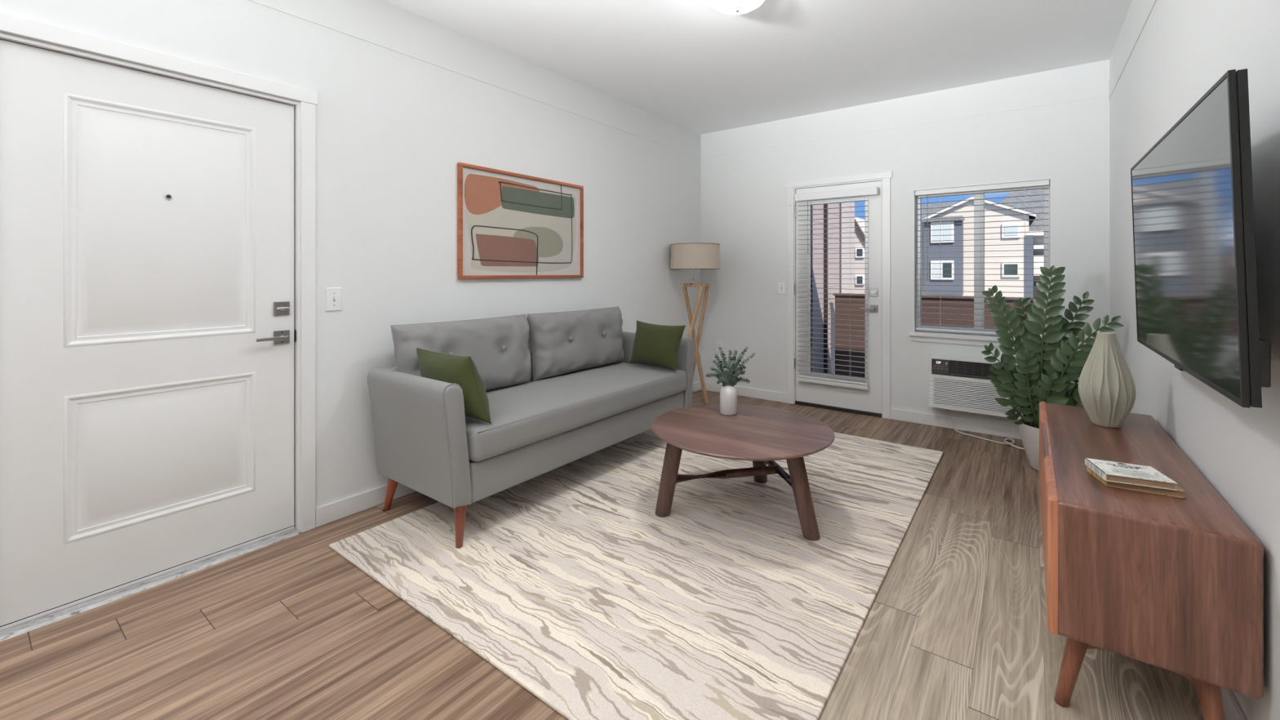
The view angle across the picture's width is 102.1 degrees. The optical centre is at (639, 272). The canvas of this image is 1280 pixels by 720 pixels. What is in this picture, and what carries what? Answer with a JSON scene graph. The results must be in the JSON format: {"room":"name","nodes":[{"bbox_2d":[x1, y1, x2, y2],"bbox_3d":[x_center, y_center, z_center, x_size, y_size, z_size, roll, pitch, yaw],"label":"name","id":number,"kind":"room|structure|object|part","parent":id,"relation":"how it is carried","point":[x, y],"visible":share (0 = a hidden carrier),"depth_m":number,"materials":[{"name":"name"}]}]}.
{"room":"living room","nodes":[
{"label":"living room","id":0,"kind":"room"},
{"bbox_2d":[0,0,700,507],"bbox_3d":[-1.949,-0.115,2.273,0.154,2.770,8.800,0,0,37],"label":"wall","id":1,"kind":"structure","parent":0,"point":[405,97],"depth_m":2.96,"materials":[{"name":"paint"}]},
{"bbox_2d":[0,39,293,626],"bbox_3d":[-1.961,0.211,2.164,0.098,2.050,0.910,0,0,37],"label":"door","id":2,"kind":"structure","parent":1,"relation":"in","point":[147,220],"depth_m":2.07,"materials":[{"name":"white paint"}]},
{"bbox_3d":[-1.729,0.310,2.428,0.044,0.020,0.129,0,0,37],"label":"lever handle","id":3,"kind":"part","parent":2,"relation":"part of","materials":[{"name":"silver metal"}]},
{"bbox_3d":[-1.721,0.172,2.485,0.009,0.066,0.066,0,0,37],"label":"deadbolt plate","id":4,"kind":"part","parent":2,"relation":"part of","materials":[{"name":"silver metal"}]},
{"bbox_2d":[0,525,294,631],"bbox_3d":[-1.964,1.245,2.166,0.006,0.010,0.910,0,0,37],"label":"trim","id":5,"kind":"structure","parent":1,"relation":"attached to","point":[85,599],"depth_m":2.08,"materials":[{"name":"white paint"}]},
{"bbox_2d":[0,527,298,641],"bbox_3d":[-1.997,1.259,2.193,0.170,0.022,0.919,0,0,37],"label":"threshold","id":6,"kind":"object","parent":1,"relation":"attached to","point":[37,623],"depth_m":2.06,"materials":[{"name":"silver metal"}]},
{"bbox_2d":[0,12,317,533],"bbox_3d":[-1.998,0.186,2.194,0.167,2.168,1.087,0,0,37],"label":"trim","id":7,"kind":"structure","parent":1,"relation":"attached to","point":[304,112],"depth_m":2.53,"materials":[{"name":"white paint"}]},
{"bbox_2d":[293,329,297,342],"bbox_3d":[-1.698,0.310,2.549,0.074,0.060,0.013,0,0,37],"label":"strike plate","id":8,"kind":"object","parent":1,"relation":"attached to","point":[295,331],"visible":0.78,"depth_m":2.53,"materials":[{"name":"silver metal"}]},
{"bbox_2d":[326,287,342,311],"bbox_3d":[-1.564,0.137,2.650,0.018,0.118,0.074,0,0,37],"label":"light switch","id":9,"kind":"object","parent":1,"relation":"attached to","point":[334,295],"visible":1,"depth_m":2.65,"materials":[{"name":"white plastic"}]},
{"bbox_2d":[315,380,701,527],"bbox_3d":[-1.885,1.222,2.225,0.014,0.095,8.500,0,0,37],"label":"baseboard","id":10,"kind":"structure","parent":1,"relation":"attached to","point":[335,510],"depth_m":2.73,"materials":[{"name":"white paint"}]},
{"bbox_2d":[457,162,583,279],"bbox_3d":[-0.793,-0.323,3.668,0.030,0.725,1.117,0,0,37],"label":"framed picture","id":11,"kind":"object","parent":1,"relation":"attached to","point":[510,224],"visible":1,"depth_m":3.58,"materials":[{"name":"paper"}]},
{"bbox_3d":[-0.793,-0.674,3.668,0.030,0.021,1.117,0,0,37],"label":"frame rail","id":12,"kind":"part","parent":11,"relation":"part of","materials":[{"name":"brown wood"}]},
{"bbox_3d":[-0.793,0.029,3.668,0.030,0.021,1.117,0,0,37],"label":"frame rail","id":13,"kind":"part","parent":11,"relation":"part of","materials":[{"name":"brown wood"}]},
{"bbox_2d":[0,389,1204,719],"bbox_3d":[-0.566,1.345,1.237,3.610,0.150,8.800,0,0,37],"label":"floor","id":14,"kind":"structure","parent":0,"point":[955,628],"depth_m":1.75,"materials":[{"name":"brown wood"}]},
{"bbox_2d":[328,428,942,719],"bbox_3d":[0.344,1.263,3.010,2.111,0.014,3.130,0,0,37],"label":"area rug","id":15,"kind":"object","parent":14,"relation":"on","point":[567,580],"visible":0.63,"depth_m":2.17,"materials":[{"name":"beige fabric"}]},
{"bbox_2d":[366,306,695,548],"bbox_3d":[-0.497,0.773,3.327,0.752,0.994,2.141,0,0,37],"label":"sofa","id":16,"kind":"object","parent":15,"relation":"on","point":[575,393],"visible":0.95,"depth_m":2.86,"materials":[{"name":"grey fabric"}]},
{"bbox_3d":[-1.321,1.163,2.761,0.097,0.215,0.059,0,0,-8],"label":"leg","id":17,"kind":"part","parent":16,"relation":"part of","materials":[{"name":"brown wood"}]},
{"bbox_3d":[-1.095,0.784,2.531,0.708,0.572,0.144,0,0,37],"label":"armrest","id":18,"kind":"part","parent":16,"relation":"part of","materials":[{"name":"grey fabric"}]},
{"bbox_2d":[416,347,491,424],"bbox_3d":[-0.937,0.554,2.578,0.550,0.321,0.190,0,0,37],"label":"throw pillow","id":19,"kind":"object","parent":16,"relation":"on","point":[462,371],"visible":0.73,"depth_m":2.46,"materials":[{"name":"green fabric"}]},
{"bbox_3d":[-0.828,1.155,2.388,0.060,0.201,0.062,0,0,37],"label":"leg","id":20,"kind":"part","parent":16,"relation":"part of","materials":[{"name":"brown wood"}]},
{"bbox_2d":[391,314,531,391],"bbox_3d":[-1.014,0.499,3.058,0.237,0.442,0.907,0,0,37],"label":"cushion","id":21,"kind":"object","parent":16,"relation":"on","point":[498,347],"depth_m":3.02,"materials":[{"name":"grey fabric"}]},
{"bbox_3d":[-0.746,0.787,3.515,0.092,0.565,1.930,0,0,37],"label":"frame","id":22,"kind":"part","parent":16,"relation":"part of","materials":[{"name":"grey fabric"}]},
{"bbox_2d":[526,306,624,380],"bbox_3d":[-0.449,0.499,3.816,0.243,0.442,0.956,0,0,37],"label":"cushion","id":23,"kind":"object","parent":16,"relation":"on","point":[562,344],"depth_m":3.64,"materials":[{"name":"grey fabric"}]},
{"bbox_2d":[465,362,686,462],"bbox_3d":[-0.453,0.793,3.295,0.642,0.177,1.855,0,0,37],"label":"seat cushion","id":24,"kind":"object","parent":16,"relation":"on","point":[535,411],"depth_m":3.01,"materials":[{"name":"grey fabric"}]},
{"bbox_2d":[629,320,685,371],"bbox_3d":[0.124,0.537,3.839,0.455,0.333,0.182,0,0,37],"label":"throw pillow","id":25,"kind":"object","parent":16,"relation":"on","point":[655,344],"visible":1,"depth_m":3.76,"materials":[{"name":"green fabric"}]},
{"bbox_3d":[0.100,0.784,4.124,0.708,0.572,0.144,0,0,37],"label":"armrest","id":26,"kind":"part","parent":16,"relation":"part of","materials":[{"name":"grey fabric"}]},
{"bbox_2d":[651,404,835,540],"bbox_3d":[0.532,1.035,2.747,0.940,0.442,0.940,0,0,37],"label":"coffee table","id":27,"kind":"object","parent":15,"relation":"on","point":[762,435],"visible":0.98,"depth_m":2.62,"materials":[{"name":"brown wood"}]},
{"bbox_3d":[0.153,1.046,2.661,0.174,0.420,0.085,0,0,45],"label":"leg","id":28,"kind":"part","parent":27,"relation":"part of","materials":[{"name":"brown wood"}]},
{"bbox_2d":[720,385,737,415],"bbox_3d":[0.511,0.731,2.991,0.100,0.165,0.100,0,0,37],"label":"bud vase","id":29,"kind":"object","parent":27,"relation":"on","point":[728,393],"visible":0.91,"depth_m":2.95,"materials":[{"name":"white ceramic"}]},
{"bbox_2d":[705,346,754,386],"bbox_3d":[0.522,0.571,2.996,0.281,0.287,0.146,0,0,0],"label":"bunch","id":30,"kind":"object","parent":29,"relation":"in","point":[729,375],"visible":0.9,"depth_m":2.97,"materials":[{"name":"green plant"}]},
{"bbox_3d":[0.700,1.046,3.048,0.086,0.420,0.226,0,0,23],"label":"leg","id":31,"kind":"part","parent":27,"relation":"part of","materials":[{"name":"brown wood"}]},
{"bbox_3d":[0.776,1.046,2.495,0.085,0.420,0.185,0,0,-44],"label":"leg","id":32,"kind":"part","parent":27,"relation":"part of","materials":[{"name":"brown wood"}]},
{"bbox_2d":[670,242,719,404],"bbox_3d":[0.537,0.499,5.058,0.484,1.551,0.484,0,0,37],"label":"floor lamp","id":33,"kind":"object","parent":14,"relation":"on","point":[697,255],"visible":0.98,"depth_m":4.94,"materials":[{"name":"beige fabric"}]},
{"bbox_3d":[0.517,0.124,5.028,0.215,0.032,0.050,0,0,37],"label":"rail","id":34,"kind":"part","parent":33,"relation":"part of","materials":[{"name":"brown wood"}]},
{"bbox_3d":[0.537,-0.154,5.058,0.478,0.242,0.478,0,0,37],"label":"lamp shade","id":35,"kind":"part","parent":33,"relation":"part of","materials":[{"name":"beige fabric"}]},
{"bbox_3d":[0.537,-0.154,5.058,0.484,0.244,0.484,0,0,37],"label":"shade trim","id":36,"kind":"part","parent":33,"relation":"part of","materials":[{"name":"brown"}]},
{"bbox_3d":[0.541,0.703,5.055,0.248,1.142,0.088,0,0,37],"label":"leg","id":37,"kind":"part","parent":33,"relation":"part of","materials":[{"name":"brown wood"}]},
{"bbox_3d":[0.460,0.703,4.998,0.323,1.144,0.037,0,0,16],"label":"leg","id":38,"kind":"part","parent":33,"relation":"part of","materials":[{"name":"brown wood"}]},
{"bbox_3d":[0.575,0.703,5.173,0.248,1.141,0.033,0,0,31],"label":"leg","id":39,"kind":"part","parent":33,"relation":"part of","materials":[{"name":"brown wood"}]},
{"bbox_3d":[0.632,0.124,5.038,0.034,0.032,0.175,0,0,24],"label":"rail","id":40,"kind":"part","parent":33,"relation":"part of","materials":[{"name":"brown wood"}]},
{"bbox_2d":[945,408,1024,449],"bbox_3d":[2.671,1.177,3.924,0.648,0.186,0.271,0,0,37],"label":"power cord","id":41,"kind":"object","parent":14,"relation":"on","point":[946,412],"visible":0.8,"depth_m":3.91,"materials":[{"name":"beige plastic"}]},
{"bbox_2d":[981,265,1124,471],"bbox_3d":[2.602,0.612,3.319,0.693,1.317,0.469,0,0,37],"label":"potted plant","id":42,"kind":"object","parent":14,"relation":"on","point":[1044,371],"visible":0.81,"depth_m":3.27,"materials":[{"name":"green plant"}]},
{"bbox_3d":[2.659,1.125,3.333,0.366,0.290,0.366,0,0,37],"label":"pot","id":43,"kind":"part","parent":42,"relation":"part of","materials":[{"name":"grey ceramic"}]},
{"bbox_2d":[1039,401,1263,719],"bbox_3d":[1.725,0.954,1.891,0.404,0.633,1.380,0,0,37],"label":"media console","id":44,"kind":"object","parent":14,"relation":"on","point":[1175,584],"visible":1,"depth_m":1.37,"materials":[{"name":"brown wood"}]},
{"bbox_3d":[1.780,0.828,2.282,0.023,0.381,0.688,0,0,37],"label":"door","id":45,"kind":"part","parent":44,"relation":"part of","materials":[{"name":"brown wood"}]},
{"bbox_3d":[1.365,0.828,1.729,0.023,0.381,0.688,0,0,37],"label":"door","id":46,"kind":"part","parent":44,"relation":"part of","materials":[{"name":"brown wood"}]},
{"bbox_3d":[1.274,1.143,1.521,0.095,0.255,0.054,0,0,26],"label":"leg","id":47,"kind":"part","parent":44,"relation":"part of","materials":[{"name":"brown wood"}]},
{"bbox_2d":[1078,332,1136,427],"bbox_3d":[1.949,0.445,2.163,0.180,0.386,0.180,0,0,37],"label":"ribbed vase","id":48,"kind":"object","parent":44,"relation":"on","point":[1107,391],"visible":1,"depth_m":2.12,"materials":[{"name":"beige ceramic"}]},
{"bbox_2d":[1086,466,1186,498],"bbox_3d":[1.487,0.627,1.560,0.192,0.020,0.126,0,0,29],"label":"book","id":49,"kind":"object","parent":44,"relation":"on","point":[1179,493],"visible":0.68,"depth_m":1.51,"materials":[{"name":"beige paper"}]},
{"bbox_2d":[1084,457,1177,490],"bbox_3d":[1.474,0.606,1.563,0.168,0.022,0.141,0,0,26],"label":"book","id":50,"kind":"object","parent":49,"relation":"on","point":[1109,471],"visible":1,"depth_m":1.53,"materials":[{"name":"white paper"}]},
{"bbox_3d":[1.388,1.058,1.441,0.268,0.083,0.034,0,0,37],"label":"cross rail","id":51,"kind":"part","parent":44,"relation":"part of","materials":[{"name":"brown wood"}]},
{"bbox_3d":[1.493,1.143,1.357,0.054,0.255,0.086,0,0,-40],"label":"leg","id":52,"kind":"part","parent":44,"relation":"part of","materials":[{"name":"brown wood"}]},
{"bbox_2d":[382,0,1132,134],"bbox_3d":[-0.566,-1.575,1.237,3.610,0.150,8.800,0,0,37],"label":"ceiling","id":53,"kind":"structure","parent":0,"point":[692,65],"depth_m":3.42,"materials":[{"name":"paint"}]},
{"bbox_2d":[707,0,764,14],"bbox_3d":[0.516,-1.439,2.738,0.330,0.122,0.330,0,0,37],"label":"ceiling light","id":54,"kind":"object","parent":53,"relation":"attached to","point":[726,6],"visible":1,"depth_m":2.73,"materials":[{"name":"white glass"}]},
{"bbox_2d":[812,203,839,373],"bbox_3d":[1.984,-0.330,6.105,0.150,3.400,2.050,0,0,37],"label":"wall","id":55,"kind":"structure","parent":0,"point":[817,252],"depth_m":6.29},
{"bbox_2d":[823,204,827,373],"bbox_3d":[2.274,-0.330,6.335,0.038,3.400,0.045,0,0,37],"label":"downspout","id":56,"kind":"object","parent":55,"relation":"attached to","point":[825,206],"visible":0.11,"depth_m":6.32,"materials":[{"name":"black metal"}]},
{"bbox_2d":[700,59,1109,426],"bbox_3d":[2.027,-0.115,4.696,3.610,2.770,0.154,0,0,37],"label":"wall","id":57,"kind":"structure","parent":0,"point":[1054,124],"depth_m":4.43,"materials":[{"name":"paint"}]},
{"bbox_2d":[715,340,722,351],"bbox_3d":[0.841,0.783,5.489,0.074,0.118,0.008,0,0,37],"label":"wall outlet","id":58,"kind":"object","parent":57,"relation":"attached to","point":[718,344],"visible":0.77,"depth_m":5.49,"materials":[{"name":"white plastic"}]},
{"bbox_2d":[777,281,785,293],"bbox_3d":[1.387,0.152,5.073,0.074,0.118,0.018,0,0,37],"label":"light switch","id":59,"kind":"object","parent":57,"relation":"attached to","point":[781,285],"visible":1,"depth_m":5.08,"materials":[{"name":"white plastic"}]},
{"bbox_2d":[789,180,881,413],"bbox_3d":[1.793,0.217,4.793,0.825,2.046,0.104,0,0,37],"label":"door","id":60,"kind":"structure","parent":57,"relation":"in","point":[870,399],"depth_m":4.70,"materials":[{"name":"white paint"}]},
{"bbox_2d":[795,186,879,389],"bbox_3d":[1.792,0.143,4.745,0.725,1.782,0.080,0,0,37],"label":"door blind","id":61,"kind":"object","parent":60,"relation":"attached to","point":[868,191],"visible":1,"depth_m":4.72,"materials":[{"name":"grey plastic"}]},
{"bbox_3d":[1.761,1.030,4.757,0.627,0.009,0.030,0,0,37],"label":"rail","id":62,"kind":"part","parent":61,"relation":"part of","materials":[{"name":"white plastic"}]},
{"bbox_3d":[1.761,1.012,4.757,0.627,0.024,0.030,0,0,37],"label":"rail","id":63,"kind":"part","parent":61,"relation":"part of","materials":[{"name":"white plastic"}]},
{"bbox_3d":[1.761,0.986,4.757,0.627,0.016,0.030,0,0,37],"label":"rail","id":64,"kind":"part","parent":61,"relation":"part of","materials":[{"name":"white plastic"}]},
{"bbox_3d":[1.832,0.152,4.791,0.545,1.655,0.060,0,0,37],"label":"glazing frame","id":65,"kind":"part","parent":60,"relation":"part of","materials":[{"name":"white plastic"}]},
{"bbox_3d":[2.017,0.321,4.587,0.119,0.020,0.044,0,0,37],"label":"lever handle","id":66,"kind":"part","parent":60,"relation":"part of","materials":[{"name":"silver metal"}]},
{"bbox_3d":[2.070,0.179,4.582,0.066,0.066,0.009,0,0,37],"label":"deadbolt plate","id":67,"kind":"part","parent":60,"relation":"part of","materials":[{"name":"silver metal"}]},
{"bbox_2d":[795,400,881,417],"bbox_3d":[1.844,1.255,4.813,0.776,0.030,0.126,0,0,37],"label":"threshold","id":68,"kind":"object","parent":57,"relation":"attached to","point":[815,405],"depth_m":4.75,"materials":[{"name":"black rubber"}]},
{"bbox_2d":[785,171,892,418],"bbox_3d":[1.846,0.197,4.821,0.949,2.147,0.167,0,0,37],"label":"trim","id":69,"kind":"structure","parent":57,"relation":"attached to","point":[885,176],"depth_m":4.64,"materials":[{"name":"white paint"}]},
{"bbox_2d":[701,381,1021,439],"bbox_3d":[1.985,1.224,4.628,3.296,0.093,0.014,0,0,37],"label":"baseboard","id":70,"kind":"structure","parent":57,"relation":"attached to","point":[976,426],"depth_m":4.30,"materials":[{"name":"white paint"}]},
{"bbox_2d":[928,354,1026,418],"bbox_3d":[2.649,0.882,4.046,0.670,0.412,0.148,0,0,37],"label":"air conditioner","id":71,"kind":"object","parent":57,"relation":"attached to","point":[956,383],"visible":0.74,"depth_m":4.05,"materials":[{"name":"white plastic"}]},
{"bbox_3d":[2.611,0.758,3.996,0.626,0.125,0.010,0,0,37],"label":"control panel","id":72,"kind":"part","parent":71,"relation":"part of","materials":[{"name":"grey plastic"}]},
{"bbox_2d":[949,360,1004,377],"bbox_3d":[2.660,0.748,3.959,0.504,0.103,0.007,0,0,37],"label":"outlet","id":73,"kind":"object","parent":71,"relation":"attached to","point":[957,368],"depth_m":4.03,"materials":[{"name":"black plastic"}]},
{"bbox_2d":[908,177,1051,347],"bbox_3d":[2.713,-0.060,4.151,0.976,1.277,0.173,0,0,37],"label":"window","id":74,"kind":"structure","parent":57,"relation":"in","point":[965,338],"depth_m":4.18,"materials":[{"name":"white plastic"}]},
{"bbox_3d":[2.695,0.518,4.127,0.976,0.031,0.113,0,0,37],"label":"sill","id":75,"kind":"part","parent":74,"relation":"part of","materials":[{"name":"white paint"}]},
{"bbox_2d":[915,179,1048,337],"bbox_3d":[2.696,-0.104,4.128,0.892,1.176,0.053,0,0,37],"label":"window blind","id":76,"kind":"object","parent":74,"relation":"attached to","point":[1045,182],"visible":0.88,"depth_m":4.11,"materials":[{"name":"grey plastic"}]},
{"bbox_3d":[2.699,0.476,4.132,0.884,0.016,0.030,0,0,37],"label":"rail","id":77,"kind":"part","parent":76,"relation":"part of","materials":[{"name":"white plastic"}]},
{"bbox_2d":[1108,0,1279,719],"bbox_3d":[0.816,-0.115,0.201,0.155,2.770,8.800,0,0,37],"label":"wall","id":78,"kind":"structure","parent":0,"point":[1166,55],"depth_m":1.62,"materials":[{"name":"paint"}]},
{"bbox_2d":[1130,68,1271,408],"bbox_3d":[1.593,-0.064,1.477,0.140,0.676,1.225,0,0,37],"label":"television","id":79,"kind":"object","parent":78,"relation":"attached to","point":[1195,264],"visible":1,"depth_m":1.20,"materials":[{"name":"black"}]},
{"bbox_3d":[1.559,-0.069,1.503,0.035,0.663,1.221,0,0,37],"label":"panel","id":80,"kind":"part","parent":79,"relation":"part of","materials":[{"name":"black plastic"}]},
{"bbox_2d":[1220,687,1246,719],"bbox_3d":[0.748,1.222,0.243,0.014,0.095,8.486,0,0,37],"label":"baseboard","id":81,"kind":"structure","parent":78,"relation":"attached to","point":[1233,711],"depth_m":1.43,"materials":[{"name":"white paint"}]},
{"bbox_3d":[3.299,1.350,4.901,3.800,0.120,1.700,0,0,37],"label":"floor","id":82,"kind":"structure","parent":0,"visible":0},
{"bbox_2d":[832,293,1044,377],"bbox_3d":[3.853,0.815,5.423,3.540,1.110,0.130,0,0,37],"label":"balcony railing","id":83,"kind":"object","parent":82,"relation":"on","point":[856,298],"visible":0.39,"depth_m":6.24,"materials":[{"name":"brown wood"}]},
{"label":"outside","id":84,"kind":"structure","parent":0,"visible":0},
{"bbox_3d":[29.094,4.370,38.805,120.000,0.200,83.000,0,0,37],"label":"ground","id":85,"kind":"structure","parent":84,"visible":0},
{"bbox_2d":[841,201,865,293],"bbox_3d":[6.857,0.170,18.606,3.650,8.200,10.000,0,0,37],"label":"building","id":86,"kind":"structure","parent":85,"relation":"on","point":[855,252],"depth_m":16.97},
{"bbox_2d":[839,203,841,293],"bbox_3d":[2.658,-0.330,6.875,0.025,3.400,0.030,0,0,37],"label":"post","id":87,"kind":"object","parent":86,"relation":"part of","point":[840,204],"visible":0.29,"depth_m":6.86,"materials":[{"name":"grey"}]},
{"bbox_3d":[8.022,0.270,18.901,0.200,0.260,0.010,0,0,37],"label":"pane","id":88,"kind":"part","parent":86,"relation":"part of","materials":[{"name":"grey glass"}]},
{"bbox_3d":[8.022,-0.730,18.901,0.200,0.260,0.010,0,0,37],"label":"pane","id":89,"kind":"part","parent":86,"relation":"part of","materials":[{"name":"grey glass"}]},
{"bbox_2d":[921,188,1044,297],"bbox_3d":[14.412,0.270,19.472,7.300,8.000,9.550,0,0,37],"label":"apartment building","id":90,"kind":"structure","parent":85,"relation":"on","point":[950,282],"depth_m":16.73,"materials":[{"name":"beige"}]},
{"bbox_3d":[9.778,-0.080,17.035,0.250,0.480,0.010,0,0,37],"label":"pane","id":91,"kind":"part","parent":90,"relation":"part of","materials":[{"name":"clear glass"}]},
{"bbox_3d":[9.778,-1.320,17.035,0.250,0.540,0.010,0,0,37],"label":"pane","id":92,"kind":"part","parent":90,"relation":"part of","materials":[{"name":"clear glass"}]},
{"bbox_3d":[10.010,-0.080,16.861,0.250,0.480,0.010,0,0,37],"label":"pane","id":93,"kind":"part","parent":90,"relation":"part of","materials":[{"name":"clear glass"}]},
{"bbox_3d":[10.010,-1.320,16.861,0.250,0.540,0.010,0,0,37],"label":"pane","id":94,"kind":"part","parent":90,"relation":"part of","materials":[{"name":"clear glass"}]},
{"bbox_3d":[11.620,-0.095,16.216,0.340,0.330,0.010,0,0,37],"label":"pane","id":95,"kind":"part","parent":90,"relation":"part of","materials":[{"name":"clear glass"}]},
{"bbox_3d":[11.620,-1.320,16.216,0.340,0.320,0.010,0,0,37],"label":"pane","id":96,"kind":"part","parent":90,"relation":"part of","materials":[{"name":"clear glass"}]}
]}

